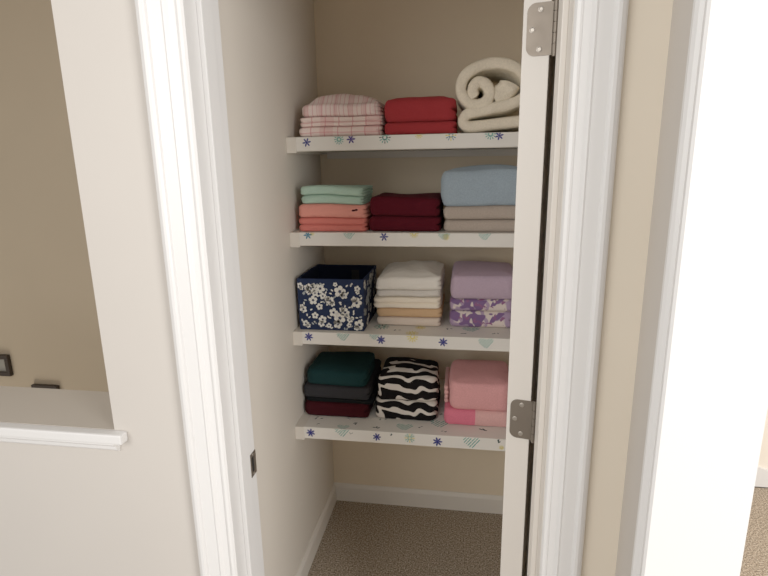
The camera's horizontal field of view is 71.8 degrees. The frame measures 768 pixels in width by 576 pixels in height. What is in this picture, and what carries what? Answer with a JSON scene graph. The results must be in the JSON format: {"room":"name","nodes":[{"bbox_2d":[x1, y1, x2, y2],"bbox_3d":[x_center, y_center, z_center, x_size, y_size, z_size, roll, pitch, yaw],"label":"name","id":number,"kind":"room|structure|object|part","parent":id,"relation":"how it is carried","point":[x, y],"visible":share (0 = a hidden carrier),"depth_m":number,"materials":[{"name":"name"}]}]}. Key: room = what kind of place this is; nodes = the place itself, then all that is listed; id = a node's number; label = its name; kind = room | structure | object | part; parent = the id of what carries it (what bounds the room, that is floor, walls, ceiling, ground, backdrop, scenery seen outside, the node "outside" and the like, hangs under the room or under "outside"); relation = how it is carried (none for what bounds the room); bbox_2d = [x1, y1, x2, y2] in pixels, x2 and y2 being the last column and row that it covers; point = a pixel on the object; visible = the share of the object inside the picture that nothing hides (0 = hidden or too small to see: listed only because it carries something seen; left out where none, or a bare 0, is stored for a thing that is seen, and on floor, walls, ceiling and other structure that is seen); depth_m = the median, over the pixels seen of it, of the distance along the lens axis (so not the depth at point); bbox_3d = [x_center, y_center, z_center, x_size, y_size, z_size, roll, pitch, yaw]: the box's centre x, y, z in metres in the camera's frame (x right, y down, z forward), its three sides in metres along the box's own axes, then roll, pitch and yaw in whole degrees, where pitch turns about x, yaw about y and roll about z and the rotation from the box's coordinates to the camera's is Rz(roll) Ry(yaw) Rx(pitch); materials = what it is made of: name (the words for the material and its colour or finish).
{"room":"hallway","nodes":[
{"label":"hallway","id":0,"kind":"room"},
{"bbox_2d":[0,0,108,391],"bbox_3d":[-2.229,0.268,2.976,3.890,4.500,0.100,1,14,9],"label":"wall","id":1,"kind":"structure","parent":0,"point":[50,330],"depth_m":2.70,"materials":[{"name":"paint"}]},
{"bbox_2d":[0,354,13,375],"bbox_3d":[-2.142,0.426,2.937,0.162,0.123,0.022,1,14,9],"label":"picture frame","id":2,"kind":"object","parent":1,"relation":"attached to","point":[6,369],"visible":1,"depth_m":2.92,"materials":[{"name":"brown wood"}]},
{"bbox_2d":[0,359,5,370],"bbox_3d":[-2.141,0.425,2.940,0.114,0.075,0.006,1,14,9],"label":"picture","id":3,"kind":"object","parent":2,"relation":"attached to","point":[2,361],"depth_m":2.93,"materials":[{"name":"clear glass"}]},
{"bbox_2d":[31,384,59,388],"bbox_3d":[-1.865,0.621,2.939,0.159,0.180,0.022,1,14,9],"label":"picture frame","id":4,"kind":"object","parent":1,"relation":"attached to","point":[48,386],"visible":0.2,"depth_m":2.91,"materials":[{"name":"brown wood"}]},
{"bbox_2d":[218,0,333,575],"bbox_3d":[-0.391,-0.046,1.717,0.097,2.440,1.137,1,14,9],"label":"wall","id":5,"kind":"structure","parent":0,"point":[269,49],"depth_m":1.69,"materials":[{"name":"paint"}]},
{"bbox_2d":[295,484,336,575],"bbox_3d":[-0.319,1.100,1.977,0.012,0.088,1.125,1,14,9],"label":"baseboard","id":6,"kind":"structure","parent":5,"relation":"attached to","point":[304,567],"depth_m":2.21,"materials":[{"name":"paint"}]},
{"bbox_2d":[0,0,672,575],"bbox_3d":[-1.268,0.760,1.420,3.489,3.840,0.170,1,14,9],"label":"wall","id":7,"kind":"structure","parent":0,"point":[98,44],"depth_m":1.01,"materials":[{"name":"paint"}]},
{"bbox_2d":[0,422,127,450],"bbox_3d":[-1.774,0.295,1.288,2.510,0.046,0.023,1,14,9],"label":"trim","id":8,"kind":"structure","parent":7,"relation":"attached to","point":[102,439],"depth_m":1.11,"materials":[{"name":"white wood"}]},
{"bbox_2d":[135,0,239,575],"bbox_3d":[-0.359,0.266,1.052,0.083,2.143,0.024,1,14,9],"label":"trim","id":9,"kind":"structure","parent":7,"relation":"attached to","point":[163,29],"depth_m":0.97,"materials":[{"name":"white wood"}]},
{"bbox_2d":[186,0,264,575],"bbox_3d":[-0.308,0.295,1.126,0.022,2.050,0.132,1,14,9],"label":"trim","id":10,"kind":"structure","parent":7,"relation":"attached to","point":[203,15],"depth_m":1.04,"materials":[{"name":"white paint"}]},
{"bbox_3d":[-0.297,0.399,1.204,0.002,0.056,0.028,1,14,9],"label":"strike plate","id":11,"kind":"part","parent":10,"relation":"part of","materials":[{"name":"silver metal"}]},
{"bbox_2d":[500,0,558,575],"bbox_3d":[0.386,0.225,1.379,0.140,2.023,0.610,4,14,20],"label":"door","id":12,"kind":"structure","parent":7,"relation":"in","point":[540,17],"depth_m":1.04,"materials":[{"name":"white paint"}]},
{"bbox_3d":[0.378,0.722,1.378,0.005,0.640,0.182,4,14,21],"label":"panel","id":13,"kind":"part","parent":12,"relation":"part of","materials":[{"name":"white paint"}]},
{"bbox_3d":[0.363,-0.182,1.161,0.005,0.860,0.182,4,14,21],"label":"panel","id":14,"kind":"part","parent":12,"relation":"part of","materials":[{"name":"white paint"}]},
{"bbox_2d":[527,0,574,575],"bbox_3d":[0.306,0.308,1.032,0.022,2.050,0.135,1,14,9],"label":"trim","id":15,"kind":"structure","parent":7,"relation":"attached to","point":[566,7],"depth_m":0.92,"materials":[{"name":"white paint"}]},
{"bbox_2d":[539,0,628,575],"bbox_3d":[0.331,0.285,0.946,0.074,2.134,0.024,1,14,9],"label":"trim","id":16,"kind":"structure","parent":7,"relation":"attached to","point":[599,26],"depth_m":0.87,"materials":[{"name":"white wood"}]},
{"bbox_2d":[314,0,523,495],"bbox_3d":[0.203,-0.180,2.233,1.105,2.440,0.100,1,14,9],"label":"wall","id":17,"kind":"structure","parent":0,"point":[381,50],"depth_m":2.08,"materials":[{"name":"paint"}]},
{"bbox_2d":[295,379,505,450],"bbox_3d":[0.177,0.486,2.089,0.933,0.070,0.493,1,14,9],"label":"shelf","id":18,"kind":"object","parent":17,"relation":"attached to","point":[436,432],"visible":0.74,"depth_m":1.89,"materials":[{"name":"paint"}]},
{"bbox_2d":[305,400,373,417],"bbox_3d":[-0.159,0.423,2.100,0.247,0.057,0.280,1,14,9],"label":"sweater","id":19,"kind":"object","parent":18,"relation":"on","point":[322,408],"visible":0.39,"depth_m":1.97,"materials":[{"name":"fabric"}]},
{"bbox_2d":[306,370,381,403],"bbox_3d":[-0.145,0.384,2.103,0.260,0.023,0.290,1,14,9],"label":"sweater","id":20,"kind":"object","parent":19,"relation":"on","point":[372,398],"visible":0.27,"depth_m":1.97,"materials":[{"name":"black fabric"}]},
{"bbox_2d":[304,359,380,399],"bbox_3d":[-0.155,0.351,2.091,0.258,0.056,0.304,1,14,9],"label":"sweater","id":21,"kind":"object","parent":20,"relation":"on","point":[310,389],"visible":0.5,"depth_m":1.95,"materials":[{"name":"black fabric"}]},
{"bbox_2d":[307,351,374,386],"bbox_3d":[-0.162,0.305,2.041,0.236,0.070,0.220,1,14,9],"label":"sweater","id":22,"kind":"object","parent":21,"relation":"on","point":[346,368],"visible":1,"depth_m":1.96,"materials":[{"name":"teal fabric"}]},
{"bbox_2d":[375,383,439,420],"bbox_3d":[0.095,0.421,2.054,0.240,0.075,0.257,1,14,9],"label":"folded blanket","id":23,"kind":"object","parent":18,"relation":"on","point":[385,408],"visible":0.45,"depth_m":1.94,"materials":[{"name":"fabric"}]},
{"bbox_2d":[378,357,438,400],"bbox_3d":[0.097,0.335,2.017,0.232,0.117,0.227,1,14,9],"label":"folded blanket","id":24,"kind":"object","parent":23,"relation":"on","point":[405,378],"visible":1,"depth_m":1.93,"materials":[{"name":"fabric"}]},
{"bbox_2d":[444,389,506,426],"bbox_3d":[0.350,0.435,2.000,0.240,0.065,0.256,1,14,9],"label":"folded towel","id":25,"kind":"object","parent":18,"relation":"on","point":[452,415],"visible":0.33,"depth_m":1.88,"materials":[{"name":"pink fabric"}]},
{"bbox_2d":[444,367,449,401],"bbox_3d":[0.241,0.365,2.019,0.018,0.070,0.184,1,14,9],"label":"folded blanket","id":26,"kind":"object","parent":25,"relation":"on","point":[447,373],"visible":0.92,"depth_m":1.95,"materials":[{"name":"pink fabric"}]},
{"bbox_2d":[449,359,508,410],"bbox_3d":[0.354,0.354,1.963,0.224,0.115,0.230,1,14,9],"label":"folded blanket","id":27,"kind":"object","parent":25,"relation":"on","point":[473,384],"visible":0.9,"depth_m":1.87,"materials":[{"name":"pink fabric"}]},
{"bbox_2d":[293,302,509,351],"bbox_3d":[0.174,0.143,2.025,0.933,0.070,0.457,1,14,9],"label":"shelf","id":28,"kind":"object","parent":17,"relation":"attached to","point":[446,335],"visible":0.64,"depth_m":1.83,"materials":[{"name":"paint"}]},
{"bbox_2d":[297,264,375,330],"bbox_3d":[-0.166,0.029,1.979,0.239,0.185,0.263,1,14,9],"label":"storage box","id":29,"kind":"object","parent":28,"relation":"on","point":[330,296],"visible":1,"depth_m":1.86,"materials":[{"name":"blue fabric"}]},
{"bbox_2d":[377,305,443,325],"bbox_3d":[0.106,0.091,2.025,0.236,0.034,0.268,1,14,9],"label":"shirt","id":30,"kind":"object","parent":28,"relation":"on","point":[384,320],"visible":0.3,"depth_m":1.90,"materials":[{"name":"beige fabric"}]},
{"bbox_2d":[377,293,444,316],"bbox_3d":[0.108,0.057,2.017,0.237,0.039,0.265,1,14,9],"label":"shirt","id":31,"kind":"object","parent":30,"relation":"on","point":[404,312],"visible":0.37,"depth_m":1.89,"materials":[{"name":"beige fabric"}]},
{"bbox_2d":[374,289,443,308],"bbox_3d":[0.100,0.021,2.004,0.245,0.048,0.270,1,14,9],"label":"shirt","id":32,"kind":"object","parent":31,"relation":"on","point":[384,301],"visible":0.46,"depth_m":1.88,"materials":[{"name":"beige fabric"}]},
{"bbox_2d":[377,279,444,296],"bbox_3d":[0.105,-0.013,2.000,0.239,0.036,0.270,1,14,9],"label":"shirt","id":33,"kind":"object","parent":32,"relation":"on","point":[390,292],"visible":0.39,"depth_m":1.88,"materials":[{"name":"grey fabric"}]},
{"bbox_2d":[376,260,444,289],"bbox_3d":[0.103,-0.055,1.977,0.243,0.078,0.254,1,14,9],"label":"folded towel","id":34,"kind":"object","parent":33,"relation":"on","point":[413,274],"visible":1,"depth_m":1.88,"materials":[{"name":"white fabric"}]},
{"bbox_2d":[450,308,510,327],"bbox_3d":[0.361,0.081,1.990,0.225,0.062,0.267,1,14,9],"label":"folded cloth","id":35,"kind":"object","parent":28,"relation":"on","point":[467,318],"visible":0.45,"depth_m":1.86,"materials":[{"name":"purple fabric"}]},
{"bbox_2d":[450,295,511,310],"bbox_3d":[0.364,0.030,1.978,0.228,0.048,0.268,1,14,9],"label":"folded cloth","id":36,"kind":"object","parent":35,"relation":"on","point":[455,304],"visible":0.34,"depth_m":1.85,"materials":[{"name":"purple fabric"}]},
{"bbox_2d":[450,261,512,298],"bbox_3d":[0.363,-0.035,1.955,0.230,0.097,0.264,1,14,9],"label":"folded towel","id":37,"kind":"object","parent":36,"relation":"on","point":[470,279],"visible":0.91,"depth_m":1.84,"materials":[{"name":"fabric"}]},
{"bbox_2d":[290,219,513,247],"bbox_3d":[0.171,-0.197,1.957,0.933,0.069,0.430,1,14,9],"label":"shelf","id":38,"kind":"object","parent":17,"relation":"attached to","point":[298,238],"visible":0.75,"depth_m":1.76,"materials":[{"name":"paint"}]},
{"bbox_2d":[299,215,373,230],"bbox_3d":[-0.158,-0.247,1.936,0.245,0.048,0.277,1,14,9],"label":"folded towel","id":39,"kind":"object","parent":38,"relation":"on","point":[307,223],"visible":0.58,"depth_m":1.81,"materials":[{"name":"pink fabric"}]},
{"bbox_2d":[299,202,371,217],"bbox_3d":[-0.159,-0.290,1.919,0.242,0.050,0.273,1,14,9],"label":"folded towel","id":40,"kind":"object","parent":39,"relation":"on","point":[315,209],"visible":0.65,"depth_m":1.79,"materials":[{"name":"fabric"}]},
{"bbox_2d":[302,193,371,204],"bbox_3d":[-0.163,-0.319,1.884,0.220,0.037,0.206,1,14,9],"label":"folded towel","id":41,"kind":"object","parent":40,"relation":"on","point":[318,198],"visible":0.78,"depth_m":1.79,"materials":[{"name":"green fabric"}]},
{"bbox_2d":[300,185,372,195],"bbox_3d":[-0.162,-0.349,1.882,0.223,0.041,0.218,1,14,9],"label":"folded towel","id":42,"kind":"object","parent":41,"relation":"on","point":[347,190],"visible":0.99,"depth_m":1.78,"materials":[{"name":"green fabric"}]},
{"bbox_2d":[369,210,443,230],"bbox_3d":[0.090,-0.247,1.909,0.247,0.052,0.296,1,14,9],"label":"folded towel","id":43,"kind":"object","parent":38,"relation":"on","point":[376,223],"visible":0.69,"depth_m":1.77,"materials":[{"name":"red fabric"}]},
{"bbox_2d":[370,192,443,216],"bbox_3d":[0.089,-0.302,1.891,0.238,0.071,0.286,1,14,9],"label":"folded towel","id":44,"kind":"object","parent":43,"relation":"on","point":[383,204],"visible":0.95,"depth_m":1.76,"materials":[{"name":"red fabric"}]},
{"bbox_2d":[444,219,514,231],"bbox_3d":[0.354,-0.238,1.879,0.275,0.041,0.318,1,14,9],"label":"folded blanket","id":45,"kind":"object","parent":38,"relation":"on","point":[450,225],"visible":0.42,"depth_m":1.73,"materials":[{"name":"beige fabric"}]},
{"bbox_2d":[443,205,515,218],"bbox_3d":[0.352,-0.278,1.863,0.274,0.047,0.310,1,14,9],"label":"folded blanket","id":46,"kind":"object","parent":45,"relation":"on","point":[490,211],"visible":0.5,"depth_m":1.72,"materials":[{"name":"beige fabric"}]},
{"bbox_2d":[441,164,516,205],"bbox_3d":[0.352,-0.363,1.853,0.295,0.134,0.332,1,14,9],"label":"folded blanket","id":47,"kind":"object","parent":46,"relation":"on","point":[494,184],"visible":0.83,"depth_m":1.71,"materials":[{"name":"blue fabric"}]},
{"bbox_2d":[286,132,518,158],"bbox_3d":[0.168,-0.504,1.893,0.933,0.069,0.410,1,14,9],"label":"shelf","id":48,"kind":"object","parent":17,"relation":"attached to","point":[494,143],"visible":0.82,"depth_m":1.73,"materials":[{"name":"paint"}]},
{"bbox_2d":[299,125,386,136],"bbox_3d":[-0.125,-0.552,1.887,0.283,0.034,0.301,1,14,9],"label":"sheet","id":49,"kind":"object","parent":48,"relation":"on","point":[370,129],"visible":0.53,"depth_m":1.75,"materials":[{"name":"pink fabric"}]},
{"bbox_2d":[300,115,387,126],"bbox_3d":[-0.122,-0.581,1.875,0.284,0.034,0.288,1,14,9],"label":"sheet","id":50,"kind":"object","parent":49,"relation":"on","point":[373,119],"visible":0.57,"depth_m":1.74,"materials":[{"name":"pink fabric"}]},
{"bbox_2d":[302,94,384,117],"bbox_3d":[-0.124,-0.632,1.856,0.274,0.083,0.284,1,14,9],"label":"sheet","id":51,"kind":"object","parent":50,"relation":"on","point":[336,105],"visible":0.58,"depth_m":1.74,"materials":[{"name":"pink fabric"}]},
{"bbox_2d":[385,121,457,134],"bbox_3d":[0.137,-0.548,1.843,0.236,0.040,0.288,1,14,9],"label":"folded towel","id":52,"kind":"object","parent":48,"relation":"on","point":[438,127],"visible":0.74,"depth_m":1.71,"materials":[{"name":"red fabric"}]},
{"bbox_2d":[385,96,456,122],"bbox_3d":[0.134,-0.606,1.823,0.232,0.086,0.279,1,14,9],"label":"folded towel","id":53,"kind":"object","parent":52,"relation":"on","point":[429,108],"visible":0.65,"depth_m":1.70,"materials":[{"name":"red fabric"}]},
{"bbox_2d":[455,57,520,132],"bbox_3d":[0.369,-0.640,1.807,0.247,0.226,0.324,1,14,9],"label":"comforter","id":54,"kind":"object","parent":48,"relation":"on","point":[488,113],"visible":0.91,"depth_m":1.67,"materials":[{"name":"beige fabric"}]},
{"bbox_2d":[334,482,502,513],"bbox_3d":[0.224,0.977,2.452,0.933,0.088,0.012,1,14,9],"label":"baseboard","id":55,"kind":"structure","parent":17,"relation":"attached to","point":[448,500],"depth_m":2.46,"materials":[{"name":"paint"}]},
{"bbox_2d":[307,487,767,575],"bbox_3d":[1.272,1.564,0.253,4.300,0.060,5.350,1,14,9],"label":"floor","id":56,"kind":"structure","parent":0,"point":[359,538],"depth_m":2.23,"materials":[{"name":"carpet"}]},
{"bbox_2d":[615,0,693,575],"bbox_3d":[0.486,0.140,0.884,0.116,2.440,0.278,1,14,9],"label":"wall","id":57,"kind":"structure","parent":0,"point":[681,18],"depth_m":0.82,"materials":[{"name":"paint"}]},
{"bbox_2d":[631,0,720,575],"bbox_3d":[0.402,0.334,0.808,0.019,2.100,0.039,1,14,9],"label":"trim","id":58,"kind":"structure","parent":57,"relation":"attached to","point":[705,13],"depth_m":0.71,"materials":[{"name":"white wood"}]},
{"bbox_2d":[651,0,767,575],"bbox_3d":[0.470,0.348,0.786,0.122,2.080,0.012,1,14,9],"label":"door","id":59,"kind":"structure","parent":57,"relation":"attached to","point":[720,401],"depth_m":0.71,"materials":[{"name":"white wood"}]},
{"bbox_2d":[758,409,767,468],"bbox_3d":[2.286,-0.225,2.279,2.995,2.440,0.113,1,14,9],"label":"wall","id":60,"kind":"structure","parent":0,"point":[763,459],"depth_m":2.54,"materials":[{"name":"beige paint"}]},
{"bbox_2d":[755,466,767,487],"bbox_3d":[2.252,0.921,2.495,2.880,0.111,0.017,1,14,9],"label":"baseboard","id":61,"kind":"structure","parent":60,"relation":"attached to","point":[761,481],"depth_m":2.56,"materials":[{"name":"white wood"}]}
]}

